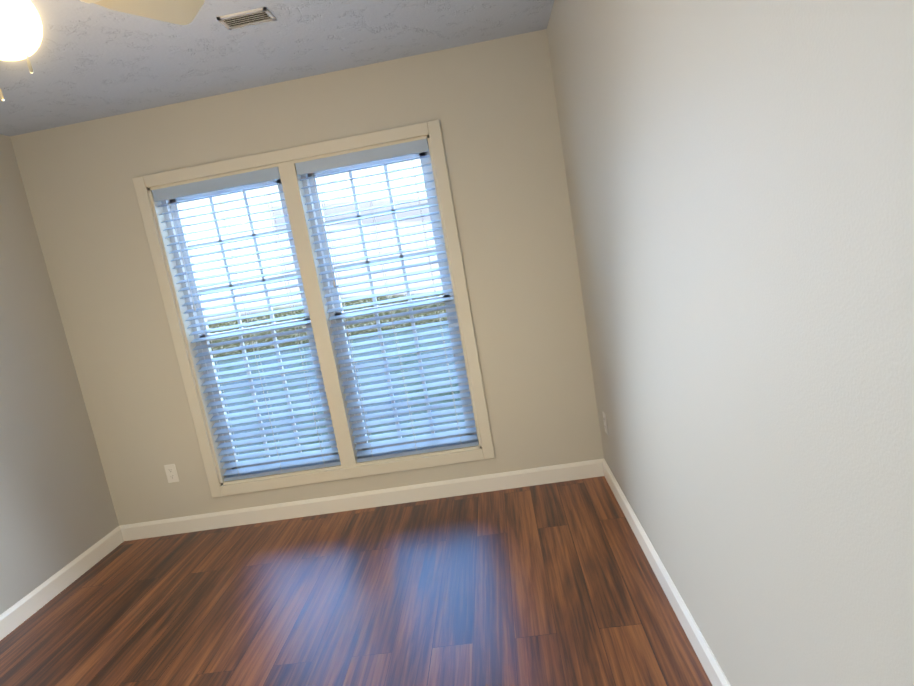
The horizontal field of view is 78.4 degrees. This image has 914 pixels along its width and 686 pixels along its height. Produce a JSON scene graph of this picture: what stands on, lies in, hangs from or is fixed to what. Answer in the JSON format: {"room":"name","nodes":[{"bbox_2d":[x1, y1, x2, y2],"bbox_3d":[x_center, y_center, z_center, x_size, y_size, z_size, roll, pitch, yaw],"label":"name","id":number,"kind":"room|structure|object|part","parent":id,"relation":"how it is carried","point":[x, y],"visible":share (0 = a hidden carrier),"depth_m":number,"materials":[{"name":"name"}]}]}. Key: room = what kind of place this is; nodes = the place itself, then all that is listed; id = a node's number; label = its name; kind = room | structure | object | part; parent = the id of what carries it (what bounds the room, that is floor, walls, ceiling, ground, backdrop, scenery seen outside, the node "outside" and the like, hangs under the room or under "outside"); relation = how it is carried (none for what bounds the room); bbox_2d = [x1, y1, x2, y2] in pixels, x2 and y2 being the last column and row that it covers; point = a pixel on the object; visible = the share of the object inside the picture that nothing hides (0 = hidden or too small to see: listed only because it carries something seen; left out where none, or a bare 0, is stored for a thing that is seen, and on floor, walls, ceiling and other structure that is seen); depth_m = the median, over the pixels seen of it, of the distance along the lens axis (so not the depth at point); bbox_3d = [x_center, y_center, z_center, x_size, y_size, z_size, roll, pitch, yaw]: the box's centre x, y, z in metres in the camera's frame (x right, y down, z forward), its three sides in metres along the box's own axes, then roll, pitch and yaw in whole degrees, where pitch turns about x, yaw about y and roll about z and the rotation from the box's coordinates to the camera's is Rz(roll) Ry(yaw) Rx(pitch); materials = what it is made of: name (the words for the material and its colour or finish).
{"room":"empty bedroom","nodes":[
{"label":"empty bedroom","id":0,"kind":"room"},
{"bbox_2d":[0,134,118,614],"bbox_3d":[-2.454,0.360,1.474,0.150,2.440,3.720,-9,9,5],"label":"wall","id":1,"kind":"structure","parent":0,"point":[57,512],"depth_m":3.03,"materials":[{"name":"grey paint"}]},
{"bbox_2d":[0,526,123,640],"bbox_3d":[-2.178,1.487,1.648,0.014,0.100,3.720,-9,9,5],"label":"baseboard","id":2,"kind":"structure","parent":1,"relation":"attached to","point":[21,611],"depth_m":2.94,"materials":[{"name":"white wood"}]},
{"bbox_2d":[0,0,553,135],"bbox_3d":[-1.119,-1.121,1.154,3.290,0.100,4.020,-9,9,5],"label":"ceiling","id":3,"kind":"structure","parent":0,"point":[90,61],"depth_m":2.52,"materials":[{"name":"white paint"}]},
{"bbox_2d":[0,0,204,100],"bbox_3d":[-1.113,-0.850,1.331,0.820,0.485,0.820,-10,9,-5],"label":"ceiling fan","id":4,"kind":"object","parent":3,"relation":"hanging from","point":[21,33],"visible":1,"depth_m":1.36,"materials":[{"name":"beige wood"}]},
{"bbox_3d":[-1.099,-0.768,1.344,0.172,0.163,0.172,-9,9,5],"label":"globe","id":5,"kind":"part","parent":4,"relation":"part of","materials":[{"name":"white glass"}]},
{"bbox_2d":[216,7,276,29],"bbox_3d":[-0.830,-1.282,2.218,0.200,0.011,0.110,-9,9,5],"label":"ceiling vent","id":6,"kind":"object","parent":3,"relation":"in","point":[221,19],"visible":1,"depth_m":2.21,"materials":[{"name":"silver metal"}]},
{"bbox_2d":[225,12,269,25],"bbox_3d":[-0.831,-1.286,2.217,0.176,0.001,0.086,-9,9,5],"label":"vent duct","id":7,"kind":"object","parent":6,"relation":"attached to","point":[247,18],"visible":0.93,"depth_m":2.23,"materials":[{"name":"black metal"}]},
{"bbox_2d":[10,29,603,525],"bbox_3d":[-0.805,-0.204,3.255,3.290,2.440,0.150,-9,9,5],"label":"wall","id":8,"kind":"structure","parent":0,"point":[490,107],"depth_m":3.12,"materials":[{"name":"beige paint"}]},
{"bbox_2d":[164,464,178,482],"bbox_3d":[-1.729,0.790,3.392,0.070,0.115,0.007,-9,9,5],"label":"electrical outlet","id":9,"kind":"object","parent":8,"relation":"attached to","point":[171,472],"visible":1,"depth_m":3.39,"materials":[{"name":"white plastic"}]},
{"bbox_2d":[132,120,494,497],"bbox_3d":[-0.784,-0.136,3.256,1.730,1.900,0.168,-9,9,5],"label":"window","id":10,"kind":"structure","parent":8,"relation":"in","point":[431,129],"depth_m":3.22,"materials":[{"name":"beige paint"}]},
{"bbox_2d":[152,167,340,481],"bbox_3d":[-1.195,-0.066,3.253,0.732,1.738,0.070,-9,9,5],"label":"window blind","id":11,"kind":"object","parent":10,"relation":"attached to","point":[220,183],"visible":0.9,"depth_m":3.28,"materials":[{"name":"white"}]},
{"bbox_3d":[-1.190,-0.079,3.335,0.740,1.740,0.075,-9,9,5],"label":"window sash","id":12,"kind":"part","parent":10,"relation":"part of","materials":[{"name":"white plastic"}]},
{"bbox_3d":[-1.191,-0.084,3.334,0.608,1.598,0.036,-9,9,5],"label":"glass","id":13,"kind":"part","parent":10,"relation":"part of","materials":[{"name":"clear glass"}]},
{"bbox_2d":[295,139,478,461],"bbox_3d":[-0.377,-0.195,3.187,0.732,1.738,0.070,-9,9,5],"label":"window blind","id":14,"kind":"object","parent":10,"relation":"attached to","point":[364,156],"visible":0.94,"depth_m":3.21,"materials":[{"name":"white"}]},
{"bbox_3d":[-0.373,-0.208,3.269,0.740,1.740,0.075,-9,9,5],"label":"window sash","id":15,"kind":"part","parent":10,"relation":"part of","materials":[{"name":"white plastic"}]},
{"bbox_3d":[-0.374,-0.213,3.268,0.608,1.598,0.036,-9,9,5],"label":"glass","id":16,"kind":"part","parent":10,"relation":"part of","materials":[{"name":"clear glass"}]},
{"bbox_2d":[120,459,599,540],"bbox_3d":[-0.610,0.949,3.355,2.940,0.100,0.014,-9,9,5],"label":"baseboard","id":17,"kind":"structure","parent":8,"relation":"attached to","point":[591,468],"depth_m":3.34,"materials":[{"name":"white wood"}]},
{"bbox_2d":[0,476,711,685],"bbox_3d":[-0.697,1.353,1.546,3.290,0.100,4.020,-9,9,5],"label":"floor","id":18,"kind":"structure","parent":0,"point":[554,584],"depth_m":2.41,"materials":[{"name":"brown wood"}]},
{"bbox_2d":[547,0,913,685],"bbox_3d":[0.638,-0.129,1.225,0.150,2.440,3.720,-9,9,5],"label":"wall","id":19,"kind":"structure","parent":0,"point":[741,182],"depth_m":1.05,"materials":[{"name":"beige paint"}]},
{"bbox_2d":[602,412,607,434],"bbox_3d":[0.787,0.426,2.975,0.007,0.115,0.070,-9,9,5],"label":"electrical outlet","id":20,"kind":"object","parent":19,"relation":"attached to","point":[605,423],"visible":1,"depth_m":2.96,"materials":[{"name":"white plastic"}]},
{"bbox_2d":[600,459,730,685],"bbox_3d":[0.752,1.024,1.412,0.014,0.100,3.720,-9,9,5],"label":"baseboard","id":21,"kind":"structure","parent":19,"relation":"attached to","point":[713,670],"depth_m":2.04,"materials":[{"name":"white wood"}]},
{"label":"outside","id":22,"kind":"structure","parent":0,"visible":0},
{"bbox_2d":[179,159,465,461],"bbox_3d":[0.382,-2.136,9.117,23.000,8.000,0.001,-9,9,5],"label":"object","id":23,"kind":"structure","parent":22,"point":[330,178],"depth_m":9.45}
]}

